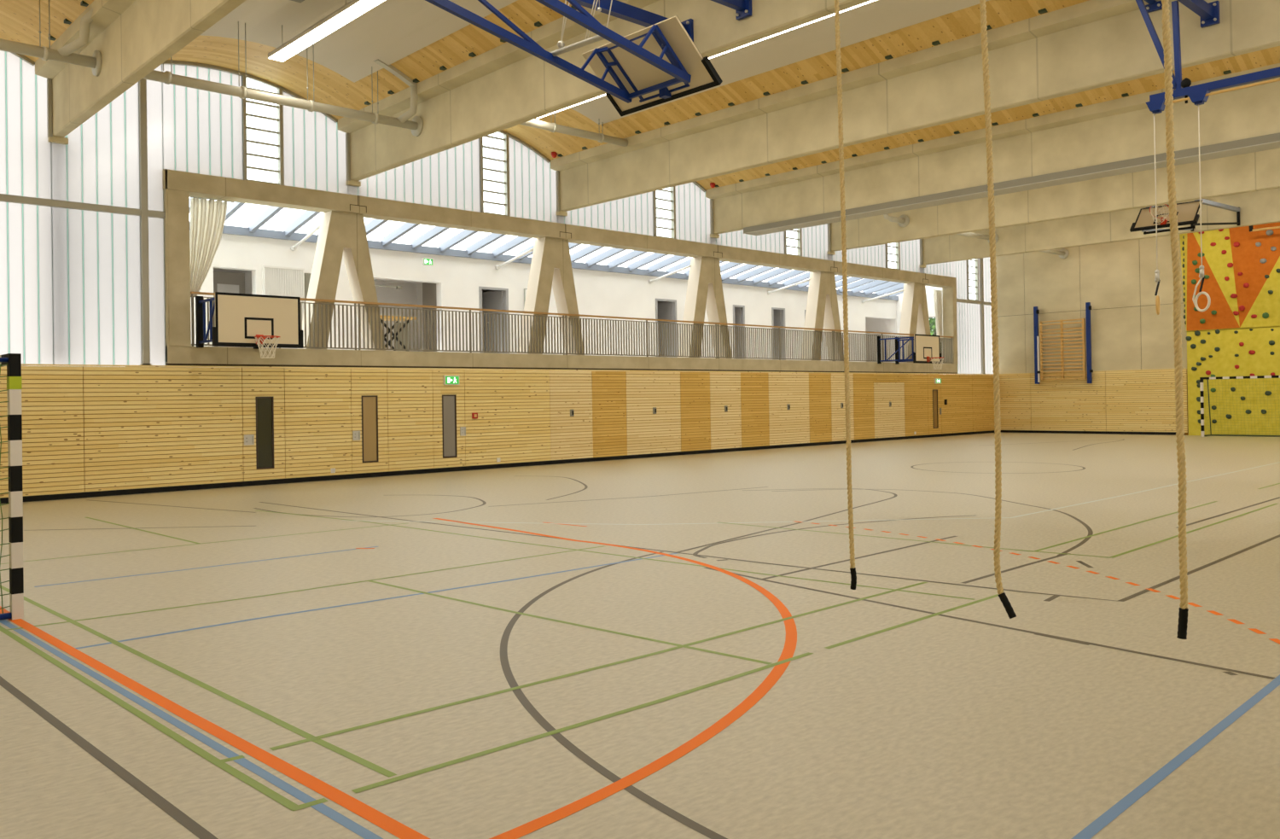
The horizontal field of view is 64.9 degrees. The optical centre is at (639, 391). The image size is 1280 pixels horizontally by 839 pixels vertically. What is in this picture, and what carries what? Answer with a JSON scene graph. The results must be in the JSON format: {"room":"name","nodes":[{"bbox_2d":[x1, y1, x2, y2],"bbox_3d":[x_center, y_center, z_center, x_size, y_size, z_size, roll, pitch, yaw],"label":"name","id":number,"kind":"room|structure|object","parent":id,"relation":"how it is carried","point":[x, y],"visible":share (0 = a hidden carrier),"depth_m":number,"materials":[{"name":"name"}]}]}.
{"room":"sports hall","nodes":[
{"label":"sports hall","id":0,"kind":"room"},
{"bbox_2d":[0,0,94,61],"bbox_3d":[-5.009,-6.407,7.748,5.580,0.740,23.150,-1,-1,-43],"label":"ceiling","id":1,"kind":"structure","parent":0,"point":[19,19],"depth_m":16.36,"materials":[{"name":"brown wood"}]},
{"bbox_2d":[47,135,68,144],"bbox_3d":[-10.666,-2.547,18.366,0.300,4.090,0.600,-1,-1,-43],"label":"concrete column","id":2,"kind":"structure","parent":0,"point":[50,139],"depth_m":18.16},
{"bbox_2d":[34,0,246,137],"bbox_3d":[-2.676,-5.410,9.818,0.720,1.300,23.010,-1,-1,-43],"label":"concrete beam","id":3,"kind":"structure","parent":2,"relation":"on","point":[133,38],"depth_m":15.20,"materials":[{"name":"beige concrete"}]},
{"bbox_2d":[0,0,102,75],"bbox_3d":[-10.408,-5.753,13.719,5.863,1.481,1.334,-1,-1,-43],"label":"drain pipe","id":4,"kind":"object","parent":3,"relation":"attached to","point":[66,54],"visible":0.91,"depth_m":15.52,"materials":[{"name":"beige metal"}]},
{"bbox_2d":[424,0,722,116],"bbox_3d":[-1.239,-5.029,12.123,5.045,2.240,1.900,-1,-1,-43],"label":"basketball hoop","id":5,"kind":"object","parent":3,"relation":"hanging from","point":[658,63],"visible":1,"depth_m":12.91,"materials":[{"name":"blue metal"}]},
{"bbox_2d":[166,0,583,119],"bbox_3d":[-0.618,-6.448,11.866,5.100,0.740,23.150,-1,-1,-43],"label":"ceiling","id":6,"kind":"structure","parent":0,"point":[422,40],"depth_m":18.29,"materials":[{"name":"brown wood"}]},
{"bbox_2d":[162,60,337,122],"bbox_3d":[-8.458,-6.177,20.200,5.087,0.677,0.080,-1,-1,-43],"label":"trim","id":7,"kind":"structure","parent":6,"relation":"attached to","point":[173,62],"depth_m":20.47,"materials":[{"name":"brown wood"}]},
{"bbox_2d":[267,0,384,61],"bbox_3d":[-1.437,-6.379,12.639,0.270,0.600,15.000,-1,-1,-43],"label":"ceiling light","id":8,"kind":"object","parent":6,"relation":"hanging from","point":[354,8],"visible":1,"depth_m":16.65,"materials":[{"name":"white plastic"}]},
{"bbox_2d":[268,39,313,61],"bbox_3d":[-6.134,-5.980,17.651,0.264,0.020,1.234,-1,-1,-43],"label":"diffuser","id":9,"kind":"object","parent":8,"relation":"attached to","point":[293,47],"depth_m":17.60,"materials":[{"name":"beige plastic"}]},
{"bbox_2d":[299,17,347,43],"bbox_3d":[-5.279,-6.000,16.740,0.264,0.020,1.234,-1,-1,-43],"label":"diffuser","id":10,"kind":"object","parent":8,"relation":"attached to","point":[327,26],"depth_m":16.70,"materials":[{"name":"beige plastic"}]},
{"bbox_2d":[332,0,384,22],"bbox_3d":[-4.425,-6.020,15.828,0.264,0.020,1.234,-1,-1,-43],"label":"diffuser","id":11,"kind":"object","parent":8,"relation":"attached to","point":[355,8],"depth_m":15.87,"materials":[{"name":"beige plastic"}]},
{"bbox_3d":[2.450,-6.074,5.514,0.100,0.605,7.500,-1,-1,-43],"label":"rail","id":12,"kind":"object","parent":6,"relation":"hanging from","visible":0},
{"bbox_2d":[834,0,856,589],"bbox_3d":[1.331,-2.213,6.745,0.160,7.062,0.142,-1,-1,-43],"label":"rope","id":13,"kind":"object","parent":12,"relation":"hanging from","point":[853,574],"visible":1,"depth_m":6.71,"materials":[{"name":"beige fabric"}]},
{"bbox_2d":[979,0,1016,618],"bbox_3d":[2.064,-2.214,5.964,0.160,7.094,0.213,-1,-1,-43],"label":"rope","id":14,"kind":"object","parent":12,"relation":"hanging from","point":[1003,596],"visible":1,"depth_m":5.94,"materials":[{"name":"beige fabric"}]},
{"bbox_2d":[1161,0,1188,639],"bbox_3d":[2.733,-2.248,5.250,0.160,7.057,0.121,-1,-1,-43],"label":"rope","id":15,"kind":"object","parent":12,"relation":"hanging from","point":[1183,613],"visible":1,"depth_m":5.20,"materials":[{"name":"beige fabric"}]},
{"bbox_2d":[0,362,994,497],"bbox_3d":[0.098,0.606,28.043,40.700,2.480,0.105,-1,-1,-43],"label":"wall","id":16,"kind":"structure","parent":0,"point":[86,427],"depth_m":21.70,"materials":[{"name":"brown wood"}]},
{"bbox_2d":[0,50,53,364],"bbox_3d":[-12.737,-3.480,16.179,5.800,6.050,0.012,-1,-1,-43],"label":"window","id":17,"kind":"structure","parent":16,"relation":"in","point":[26,312],"depth_m":17.86,"materials":[{"name":"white glass"}]},
{"bbox_2d":[51,81,141,365],"bbox_3d":[-10.076,-3.400,18.671,1.490,5.840,0.012,-1,-1,-43],"label":"window","id":18,"kind":"structure","parent":16,"relation":"in","point":[97,311],"depth_m":18.68,"materials":[{"name":"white glass"}]},
{"bbox_2d":[138,78,151,365],"bbox_3d":[-9.466,-3.395,19.187,0.175,5.799,0.130,-1,-1,-43],"label":"steel post","id":19,"kind":"object","parent":16,"relation":"on","point":[142,83],"visible":0.82,"depth_m":19.14,"materials":[{"name":"beige metal"}]},
{"bbox_2d":[0,193,165,218],"bbox_3d":[-11.988,-3.380,16.814,7.760,0.125,0.078,-1,-1,-43],"label":"transom","id":20,"kind":"object","parent":19,"relation":"attached to","point":[6,198],"visible":1,"depth_m":18.36,"materials":[{"name":"beige"}]},
{"bbox_2d":[146,64,165,365],"bbox_3d":[-9.337,-3.459,19.366,0.320,5.944,0.012,-1,-1,-43],"label":"window","id":21,"kind":"structure","parent":16,"relation":"in","point":[154,97],"depth_m":19.37,"materials":[{"name":"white glass"}]},
{"bbox_2d":[241,367,285,481],"bbox_3d":[-7.716,0.677,20.646,0.868,2.308,0.065,-1,-1,-43],"label":"door","id":22,"kind":"structure","parent":16,"relation":"in","point":[264,433],"depth_m":20.64,"materials":[{"name":"brown wood"}]},
{"bbox_2d":[350,368,388,473],"bbox_3d":[-5.980,0.661,22.274,0.868,2.308,0.065,-1,-1,-43],"label":"door","id":23,"kind":"structure","parent":16,"relation":"in","point":[369,410],"depth_m":22.27,"materials":[{"name":"brown wood"}]},
{"bbox_2d":[432,369,465,468],"bbox_3d":[-4.483,0.647,23.679,0.874,2.308,0.065,-1,-1,-43],"label":"door","id":24,"kind":"structure","parent":16,"relation":"in","point":[445,398],"depth_m":23.67,"materials":[{"name":"brown wood"}]},
{"bbox_2d":[0,430,994,503],"bbox_3d":[0.149,1.794,27.987,40.682,0.100,0.018,-1,-1,-43],"label":"baseboard","id":25,"kind":"structure","parent":16,"relation":"attached to","point":[138,491],"depth_m":22.93,"materials":[{"name":"black rubber"}]},
{"bbox_2d":[162,168,957,373],"bbox_3d":[0.799,-2.494,30.482,29.700,3.750,2.604,-1,-1,-43],"label":"frame","id":26,"kind":"object","parent":16,"relation":"on","point":[178,186],"visible":0.95,"depth_m":23.74,"materials":[{"name":"wood"}]},
{"bbox_2d":[162,64,243,179],"bbox_3d":[-8.685,-5.398,20.019,1.550,2.290,0.012,-1,-1,-43],"label":"window","id":27,"kind":"structure","parent":26,"relation":"attached to","point":[203,130],"depth_m":20.00,"materials":[{"name":"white glass"}]},
{"bbox_2d":[189,196,233,297],"bbox_3d":[-8.677,-2.881,20.325,0.954,2.042,0.162,-1,-1,-43],"label":"curtain","id":28,"kind":"object","parent":26,"relation":"hanging from","point":[207,217],"visible":0.89,"depth_m":20.20,"materials":[{"name":"beige fabric"}]},
{"bbox_2d":[195,291,303,358],"bbox_3d":[-7.557,-1.259,19.683,1.760,1.266,1.731,-1,-1,-43],"label":"basketball hoop","id":29,"kind":"object","parent":26,"relation":"attached to","point":[246,320],"visible":1,"depth_m":19.47,"materials":[{"name":"beige"}]},
{"bbox_2d":[242,75,284,185],"bbox_3d":[-7.806,-5.396,20.814,0.820,2.269,0.130,-1,-1,-43],"label":"window","id":30,"kind":"structure","parent":26,"relation":"attached to","point":[280,158],"depth_m":20.86,"materials":[{"name":"grey metal"}]},
{"bbox_2d":[190,291,357,349],"bbox_3d":[-7.523,-1.431,20.946,3.550,1.075,0.060,-1,-1,-43],"label":"railing","id":31,"kind":"object","parent":26,"relation":"on","point":[192,293],"visible":0.46,"depth_m":21.59,"materials":[{"name":"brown metal"}]},
{"bbox_2d":[282,91,348,193],"bbox_3d":[-6.977,-5.335,21.619,1.490,2.133,0.012,-1,-1,-43],"label":"window","id":32,"kind":"structure","parent":26,"relation":"attached to","point":[314,147],"depth_m":21.57,"materials":[{"name":"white glass"}]},
{"bbox_2d":[302,210,385,350],"bbox_3d":[-6.605,-2.420,22.246,1.890,3.040,0.450,-1,-1,-43],"label":"support","id":33,"kind":"object","parent":26,"relation":"on","point":[340,233],"visible":0.8,"depth_m":22.03,"materials":[{"name":"concrete"}]},
{"bbox_2d":[346,180,360,186],"bbox_3d":[-6.480,-4.476,22.333,0.300,0.310,0.600,-1,-1,-43],"label":"concrete column","id":34,"kind":"structure","parent":26,"relation":"on","point":[352,183],"depth_m":22.11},
{"bbox_2d":[337,0,871,180],"bbox_3d":[1.540,-5.449,13.771,0.720,1.300,23.010,-1,-1,-43],"label":"concrete beam","id":35,"kind":"structure","parent":34,"relation":"on","point":[504,86],"depth_m":17.51,"materials":[{"name":"beige concrete"}]},
{"bbox_2d":[142,21,423,136],"bbox_3d":[-6.378,-5.794,17.986,5.581,1.495,0.622,-1,-1,-43],"label":"drain pipe","id":36,"kind":"object","parent":35,"relation":"attached to","point":[416,125],"visible":0.89,"depth_m":18.20,"materials":[{"name":"beige metal"}]},
{"bbox_2d":[536,93,605,118],"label":"ceiling light","id":37,"kind":"object","parent":35,"relation":"hanging from","point":[604,94],"depth_m":21.23,"materials":[{"name":"white plastic"}]},
{"bbox_2d":[536,105,573,118],"bbox_3d":[-1.918,-6.019,21.605,0.264,0.020,1.234,-1,-1,-43],"label":"diffuser","id":38,"kind":"object","parent":37,"relation":"attached to","point":[571,106],"depth_m":21.66,"materials":[{"name":"beige plastic"}]},
{"bbox_2d":[575,0,693,41],"bbox_3d":[-1.347,-5.161,12.628,5.580,0.320,0.240,-1,-1,-43],"label":"tube","id":39,"kind":"object","parent":35,"relation":"attached to","point":[619,9],"visible":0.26,"depth_m":13.72,"materials":[{"name":"blue metal"}]},
{"bbox_2d":[710,0,752,20],"bbox_3d":[-0.596,-5.238,11.826,5.580,0.320,0.240,-1,-1,-43],"label":"tube","id":40,"kind":"object","parent":35,"relation":"attached to","point":[743,8],"visible":1,"depth_m":13.62,"materials":[{"name":"blue metal"}]},
{"bbox_2d":[708,13,834,58],"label":"ceiling light","id":41,"kind":"object","parent":35,"relation":"hanging from","point":[736,48],"depth_m":17.26,"materials":[{"name":"white plastic"}]},
{"bbox_2d":[708,41,755,58],"bbox_3d":[1.501,-6.098,17.958,0.264,0.020,1.234,-1,-1,-43],"label":"diffuser","id":42,"kind":"object","parent":41,"relation":"attached to","point":[753,42],"depth_m":17.97,"materials":[{"name":"beige plastic"}]},
{"bbox_2d":[755,21,813,42],"bbox_3d":[2.356,-6.119,17.046,0.264,0.020,1.234,-1,-1,-43],"label":"diffuser","id":43,"kind":"object","parent":41,"relation":"attached to","point":[811,21],"depth_m":17.10,"materials":[{"name":"beige plastic"}]},
{"bbox_2d":[348,138,480,212],"bbox_3d":[-5.170,-5.430,23.316,3.470,2.290,0.012,-1,-1,-43],"label":"window","id":44,"kind":"structure","parent":26,"relation":"attached to","point":[450,177],"depth_m":23.67,"materials":[{"name":"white glass"}]},
{"bbox_2d":[357,301,565,354],"bbox_3d":[-4.087,-1.463,24.168,5.850,1.075,0.060,-1,-1,-43],"label":"railing","id":45,"kind":"object","parent":26,"relation":"on","point":[358,302],"visible":1,"depth_m":23.97,"materials":[{"name":"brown metal"}]},
{"bbox_2d":[479,132,510,215],"bbox_3d":[-3.590,-5.436,24.768,0.820,2.273,0.130,-1,-1,-43],"label":"window","id":46,"kind":"structure","parent":26,"relation":"attached to","point":[506,148],"depth_m":24.88,"materials":[{"name":"glass"}]},
{"bbox_2d":[508,137,557,222],"bbox_3d":[-2.732,-5.381,25.601,1.570,2.147,0.012,-1,-1,-43],"label":"window","id":47,"kind":"structure","parent":26,"relation":"attached to","point":[532,189],"depth_m":25.55,"materials":[{"name":"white glass"}]},
{"bbox_2d":[519,237,582,354],"bbox_3d":[-2.331,-2.459,26.254,1.890,3.040,0.450,-1,-1,-43],"label":"support","id":48,"kind":"object","parent":26,"relation":"on","point":[550,264],"visible":0.8,"depth_m":26.02,"materials":[{"name":"wood"}]},
{"bbox_2d":[556,210,567,215],"bbox_3d":[-2.205,-4.516,26.341,0.300,0.310,0.600,-1,-1,-43],"label":"concrete column","id":49,"kind":"structure","parent":26,"relation":"on","point":[560,213],"depth_m":26.12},
{"bbox_2d":[550,0,1279,211],"bbox_3d":[5.814,-5.488,17.780,0.720,1.300,23.010,-1,-1,-43],"label":"concrete beam","id":50,"kind":"structure","parent":49,"relation":"on","point":[1090,44],"depth_m":18.28,"materials":[{"name":"beige concrete"}]},
{"bbox_2d":[1144,0,1162,12],"bbox_3d":[5.828,-5.968,13.477,5.660,0.320,0.240,-1,-1,-43],"label":"bracket","id":51,"kind":"object","parent":50,"relation":"attached to","point":[1154,5],"visible":0.88,"depth_m":15.35,"materials":[{"name":"blue metal"}]},
{"bbox_2d":[1135,0,1279,114],"bbox_3d":[9.734,-5.051,12.084,0.140,1.961,7.353,-1,-1,-43],"label":"frame","id":52,"kind":"object","parent":51,"relation":"hanging from","point":[1199,94],"visible":0.98,"depth_m":14.25,"materials":[{"name":"blue metal"}]},
{"bbox_2d":[1192,104,1210,311],"bbox_3d":[7.856,-2.574,14.123,0.078,2.923,0.304,-1,0,-18],"label":"ring","id":53,"kind":"object","parent":52,"relation":"hanging from","point":[1201,276],"visible":1,"depth_m":14.10,"materials":[{"name":"beige"}]},
{"bbox_2d":[1177,0,1219,28],"bbox_3d":[6.361,-5.541,12.913,5.660,0.320,0.240,-1,-1,-43],"label":"bracket","id":54,"kind":"object","parent":50,"relation":"attached to","point":[1209,13],"visible":1,"depth_m":14.65,"materials":[{"name":"blue metal"}]},
{"bbox_2d":[557,191,653,236],"bbox_3d":[-0.895,-5.470,27.325,3.470,2.290,0.012,-1,-1,-43],"label":"window","id":55,"kind":"structure","parent":26,"relation":"attached to","point":[634,214],"depth_m":27.63,"materials":[{"name":"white glass"}]},
{"bbox_2d":[564,314,717,358],"bbox_3d":[0.187,-1.503,28.176,5.850,1.075,0.060,-1,-1,-43],"label":"railing","id":56,"kind":"object","parent":26,"relation":"on","point":[648,349],"visible":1,"depth_m":27.97,"materials":[{"name":"grey metal"}]},
{"bbox_2d":[652,186,675,238],"bbox_3d":[0.684,-5.476,28.777,0.820,2.273,0.130,-1,-1,-43],"label":"window","id":57,"kind":"structure","parent":26,"relation":"attached to","point":[672,200],"depth_m":28.95,"materials":[{"name":"white glass"}]},
{"bbox_2d":[674,182,710,244],"bbox_3d":[1.542,-5.421,29.609,1.570,2.147,0.012,-1,-1,-43],"label":"window","id":58,"kind":"structure","parent":26,"relation":"attached to","point":[692,205],"depth_m":29.60,"materials":[{"name":"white glass"}]},
{"bbox_2d":[678,256,731,358],"bbox_3d":[1.944,-2.499,30.262,1.890,3.040,0.450,-1,-1,-43],"label":"support","id":59,"kind":"object","parent":26,"relation":"on","point":[705,292],"visible":0.8,"depth_m":30.02,"materials":[{"name":"concrete"}]},
{"bbox_2d":[709,233,719,238],"bbox_3d":[2.069,-4.555,30.350,0.300,0.310,0.600,-1,-1,-43],"label":"concrete column","id":60,"kind":"structure","parent":26,"relation":"on","point":[714,235],"depth_m":30.12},
{"bbox_2d":[705,63,1279,234],"bbox_3d":[10.089,-5.527,21.788,0.720,1.300,23.010,-1,-1,-43],"label":"concrete beam","id":61,"kind":"structure","parent":60,"relation":"on","point":[1120,129],"depth_m":23.21,"materials":[{"name":"beige concrete"}]},
{"bbox_2d":[743,132,1279,235],"bbox_3d":[10.492,-4.821,21.541,0.600,0.170,21.320,-1,-1,-43],"label":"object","id":62,"kind":"structure","parent":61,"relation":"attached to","point":[1271,141],"depth_m":22.83,"materials":[{"name":"brown"}]},
{"bbox_2d":[710,229,784,254],"bbox_3d":[3.379,-5.509,31.333,3.470,2.290,0.012,-1,-1,-43],"label":"window","id":63,"kind":"structure","parent":26,"relation":"attached to","point":[773,242],"depth_m":31.46,"materials":[{"name":"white glass"}]},
{"bbox_2d":[717,322,834,360],"bbox_3d":[4.454,-1.542,32.178,5.830,1.075,0.060,-1,-1,-43],"label":"railing","id":64,"kind":"object","parent":26,"relation":"on","point":[824,345],"visible":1,"depth_m":32.10,"materials":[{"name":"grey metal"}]},
{"bbox_2d":[801,223,828,260],"bbox_3d":[5.809,-5.459,33.611,1.550,2.144,0.012,-1,-1,-43],"label":"window","id":65,"kind":"structure","parent":26,"relation":"attached to","point":[814,238],"depth_m":33.66,"materials":[{"name":"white glass"}]},
{"bbox_2d":[800,271,842,360],"bbox_3d":[6.203,-2.538,34.257,1.890,3.040,0.450,-1,-1,-43],"label":"support","id":66,"kind":"object","parent":26,"relation":"on","point":[822,311],"visible":0.77,"depth_m":33.99,"materials":[{"name":"wood"}]},
{"bbox_2d":[827,250,835,255],"bbox_3d":[6.329,-4.595,34.344,0.300,0.310,0.600,-1,-1,-43],"label":"concrete column","id":67,"kind":"structure","parent":26,"relation":"on","point":[832,253],"depth_m":34.11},
{"bbox_2d":[827,147,1279,251],"bbox_3d":[14.348,-5.567,25.783,0.720,1.300,23.010,-1,-1,-43],"label":"concrete beam","id":68,"kind":"structure","parent":67,"relation":"on","point":[1259,171],"depth_m":28.04,"materials":[{"name":"beige concrete"}]},
{"bbox_2d":[828,244,885,267],"bbox_3d":[7.639,-5.549,35.328,3.470,2.290,0.012,-1,-1,-43],"label":"window","id":69,"kind":"structure","parent":26,"relation":"attached to","point":[872,255],"depth_m":35.65,"materials":[{"name":"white glass"}]},
{"bbox_2d":[833,329,914,362],"bbox_3d":[8.700,-1.581,36.159,5.790,1.075,0.060,-1,-1,-43],"label":"railing","id":70,"kind":"object","parent":26,"relation":"on","point":[838,346],"visible":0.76,"depth_m":35.50,"materials":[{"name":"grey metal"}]},
{"bbox_2d":[899,238,920,272],"bbox_3d":[10.055,-5.494,37.592,1.510,2.137,0.012,-1,-1,-43],"label":"window","id":71,"kind":"structure","parent":26,"relation":"attached to","point":[910,250],"depth_m":37.64,"materials":[{"name":"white glass"}]},
{"bbox_2d":[877,333,943,369],"bbox_3d":[9.761,-1.372,35.613,1.720,1.246,2.181,-1,-1,-43],"label":"basketball hoop","id":72,"kind":"object","parent":26,"relation":"attached to","point":[927,346],"visible":1,"depth_m":35.31,"materials":[{"name":"beige wood"}]},
{"bbox_2d":[899,282,930,362],"bbox_3d":[10.434,-2.577,38.225,1.890,3.040,0.450,-1,-1,-43],"label":"support","id":73,"kind":"object","parent":26,"relation":"on","point":[914,319],"visible":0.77,"depth_m":37.96,"materials":[{"name":"concrete"}]},
{"bbox_3d":[10.559,-4.634,38.312,0.300,0.310,0.600,-1,-1,-43],"label":"concrete column","id":74,"kind":"structure","parent":26,"relation":"on","visible":0},
{"bbox_2d":[919,187,1279,265],"bbox_3d":[18.579,-5.606,29.750,0.720,1.300,23.010,-1,-1,-43],"label":"concrete beam","id":75,"kind":"structure","parent":74,"relation":"on","point":[1261,206],"depth_m":33.64,"materials":[{"name":"beige concrete"}]},
{"bbox_2d":[1129,198,1240,234],"bbox_3d":[15.834,-4.979,29.062,4.734,1.038,1.720,-1,-1,-43],"label":"basketball hoop","id":76,"kind":"object","parent":75,"relation":"hanging from","point":[1187,213],"visible":0.89,"depth_m":28.02,"materials":[{"name":"beige"}]},
{"bbox_2d":[549,370,593,459],"bbox_3d":[-1.780,0.622,26.216,1.408,2.308,0.060,-1,-1,-43],"label":"door","id":77,"kind":"structure","parent":16,"relation":"in","point":[553,381],"depth_m":26.20,"materials":[{"name":"brown wood"}]},
{"bbox_2d":[625,371,680,454],"bbox_3d":[0.404,0.602,28.265,2.098,2.308,0.060,-1,-1,-43],"label":"door","id":78,"kind":"structure","parent":16,"relation":"in","point":[668,375],"depth_m":28.24,"materials":[{"name":"brown wood"}]},
{"bbox_2d":[709,372,741,449],"bbox_3d":[2.596,0.582,30.320,1.368,2.308,0.060,-1,-1,-43],"label":"door","id":79,"kind":"structure","parent":16,"relation":"in","point":[732,397],"depth_m":30.30,"materials":[{"name":"brown wood"}]},
{"bbox_2d":[768,372,809,445],"bbox_3d":[4.825,0.561,32.410,2.058,2.308,0.060,-1,-1,-43],"label":"door","id":80,"kind":"structure","parent":16,"relation":"in","point":[779,398],"depth_m":32.39,"materials":[{"name":"brown wood"}]},
{"bbox_2d":[831,372,854,441],"bbox_3d":[6.929,0.542,34.384,1.268,2.308,0.060,-1,-1,-43],"label":"door","id":81,"kind":"structure","parent":16,"relation":"in","point":[834,375],"depth_m":34.29,"materials":[{"name":"brown wood"}]},
{"bbox_2d":[873,382,905,438],"bbox_3d":[9.032,0.682,36.352,1.948,1.988,0.060,-1,-1,-43],"label":"door","id":82,"kind":"structure","parent":16,"relation":"in","point":[876,390],"depth_m":36.32,"materials":[{"name":"brown wood"}]},
{"bbox_2d":[927,373,942,434],"bbox_3d":[11.269,0.502,38.461,0.938,2.308,0.050,-1,-1,-43],"label":"door","id":83,"kind":"structure","parent":16,"relation":"in","point":[933,404],"depth_m":38.45,"materials":[{"name":"brown wood"}]},
{"bbox_2d":[953,260,968,373],"bbox_3d":[12.778,-3.716,40.106,1.060,6.050,0.012,-1,-1,-43],"label":"window","id":84,"kind":"structure","parent":16,"relation":"in","point":[959,267],"depth_m":40.16,"materials":[{"name":"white glass"}]},
{"bbox_2d":[967,302,978,373],"bbox_3d":[13.495,-2.138,40.743,0.819,2.880,0.012,-1,-1,-43],"label":"window","id":85,"kind":"structure","parent":16,"relation":"in","point":[972,308],"depth_m":40.73,"materials":[{"name":"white glass"}]},
{"bbox_2d":[978,257,985,373],"bbox_3d":[13.990,-3.615,41.184,0.200,5.805,0.130,-1,-1,-43],"label":"steel post","id":86,"kind":"object","parent":16,"relation":"on","point":[981,278],"visible":0.82,"depth_m":41.12,"materials":[{"name":"beige metal"}]},
{"bbox_2d":[977,256,993,373],"bbox_3d":[14.293,-3.654,41.525,1.450,5.897,0.012,-1,-1,-43],"label":"window","id":87,"kind":"structure","parent":16,"relation":"in","point":[986,274],"depth_m":41.55,"materials":[{"name":"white glass"}]},
{"bbox_2d":[189,230,896,362],"bbox_3d":[-0.710,-2.291,32.459,30.000,2.960,2.350,-1,-1,-43],"label":"wall","id":88,"kind":"structure","parent":0,"point":[452,282],"depth_m":28.43,"materials":[{"name":"white paint"}]},
{"bbox_2d":[213,270,244,347],"bbox_3d":[-10.065,-1.847,24.055,1.250,2.050,0.100,-1,-1,-43],"label":"door","id":89,"kind":"structure","parent":88,"relation":"in","point":[224,282],"depth_m":24.20,"materials":[{"name":"beige"}]},
{"bbox_2d":[261,265,304,319],"bbox_3d":[-8.357,-2.282,23.596,0.980,1.260,0.120,-1,-1,-43],"label":"radiator","id":90,"kind":"object","parent":88,"relation":"attached to","point":[279,281],"visible":0.69,"depth_m":23.55,"materials":[{"name":"white metal"}]},
{"bbox_2d":[478,286,509,353],"bbox_3d":[-4.301,-1.870,28.032,0.960,1.970,0.856,-1,-1,-43],"label":"door","id":91,"kind":"structure","parent":88,"relation":"in","point":[498,299],"depth_m":28.14,"materials":[{"name":"grey"}]},
{"bbox_2d":[189,197,903,300],"bbox_3d":[0.579,-4.005,30.628,29.400,0.681,2.179,-1,-1,-43],"label":"window","id":92,"kind":"structure","parent":88,"relation":"in","point":[868,287],"depth_m":28.52,"materials":[{"name":"grey"}]},
{"bbox_2d":[655,298,677,357],"bbox_3d":[0.572,-1.940,32.593,0.950,2.020,0.845,-1,-1,-43],"label":"door","id":93,"kind":"structure","parent":88,"relation":"in","point":[667,310],"depth_m":32.67,"materials":[{"name":"grey metal"}]},
{"bbox_2d":[0,432,1279,838],"bbox_3d":[8.002,1.761,19.700,40.800,0.202,23.050,-1,-1,-43],"label":"floor","id":94,"kind":"structure","parent":0,"point":[680,646],"depth_m":6.55,"materials":[{"name":"beige"}]},
{"bbox_2d":[0,353,23,620],"bbox_3d":[-6.318,0.771,8.687,1.067,2.080,3.162,-1,-1,-43],"label":"goal","id":95,"kind":"object","parent":94,"relation":"on","point":[13,361],"visible":1,"depth_m":7.87,"materials":[{"name":"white metal"}]},
{"bbox_2d":[1199,375,1279,436],"bbox_3d":[21.066,0.517,34.244,0.953,2.080,3.320,-1,-1,-43],"label":"goal","id":96,"kind":"object","parent":94,"relation":"on","point":[1201,379],"visible":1,"depth_m":35.08,"materials":[{"name":"white metal"}]},
{"bbox_2d":[502,0,1089,160],"bbox_3d":[3.628,-6.487,15.847,5.180,0.740,23.150,-1,-1,-43],"label":"ceiling","id":97,"kind":"structure","parent":0,"point":[878,31],"depth_m":19.00,"materials":[{"name":"brown wood"}]},
{"bbox_2d":[519,112,628,146],"bbox_3d":[-2.251,-6.170,22.017,5.561,0.843,0.210,-1,-1,-43],"label":"drain pipe","id":98,"kind":"object","parent":97,"relation":"attached to","point":[553,127],"visible":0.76,"depth_m":22.69,"materials":[{"name":"beige"}]},
{"bbox_2d":[839,0,876,12],"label":"ceiling light","id":99,"kind":"object","parent":97,"relation":"hanging from","point":[871,0],"depth_m":16.02,"materials":[{"name":"white plastic"}]},
{"bbox_2d":[813,0,876,22],"bbox_3d":[3.211,-6.138,16.134,0.264,0.020,1.234,-1,-1,-43],"label":"diffuser","id":100,"kind":"object","parent":99,"relation":"attached to","point":[871,0],"depth_m":16.16,"materials":[{"name":"beige plastic"}]},
{"bbox_2d":[896,285,943,359],"bbox_3d":[11.418,-2.745,40.755,0.250,3.400,2.150,-1,-1,-43],"label":"wall","id":101,"kind":"structure","parent":0,"point":[929,292],"depth_m":40.38,"materials":[{"name":"white paint"}]},
{"bbox_2d":[696,46,1279,189],"bbox_3d":[7.902,-6.527,19.856,5.180,0.740,23.150,-1,-1,-43],"label":"ceiling","id":102,"kind":"structure","parent":0,"point":[1271,55],"depth_m":22.65,"materials":[{"name":"brown wood"}]},
{"bbox_2d":[995,234,1188,435],"bbox_3d":[22.808,-2.775,33.681,0.312,8.600,23.050,-1,-1,-43],"label":"wall","id":103,"kind":"structure","parent":0,"point":[1131,388],"depth_m":38.99,"materials":[{"name":"brown"}]},
{"bbox_2d":[1033,302,1093,383],"bbox_3d":[16.758,-1.866,39.799,0.280,3.140,2.300,-1,-1,-43],"label":"wall bars","id":104,"kind":"object","parent":103,"relation":"attached to","point":[1038,373],"visible":1,"depth_m":39.75,"materials":[{"name":"brown wood"}]},
{"bbox_2d":[1000,430,1184,435],"bbox_3d":[17.394,1.601,39.259,0.018,0.100,7.132,-1,-1,-43],"label":"baseboard","id":105,"kind":"structure","parent":103,"relation":"attached to","point":[1001,431],"depth_m":39.09,"materials":[{"name":"black rubber"}]},
{"bbox_2d":[1179,221,1279,435],"bbox_3d":[22.737,-2.182,33.147,0.654,7.409,9.312,-1,-1,-43],"label":"wall","id":106,"kind":"structure","parent":103,"relation":"attached to","point":[1238,334],"depth_m":35.21,"materials":[{"name":"yellow plastic"}]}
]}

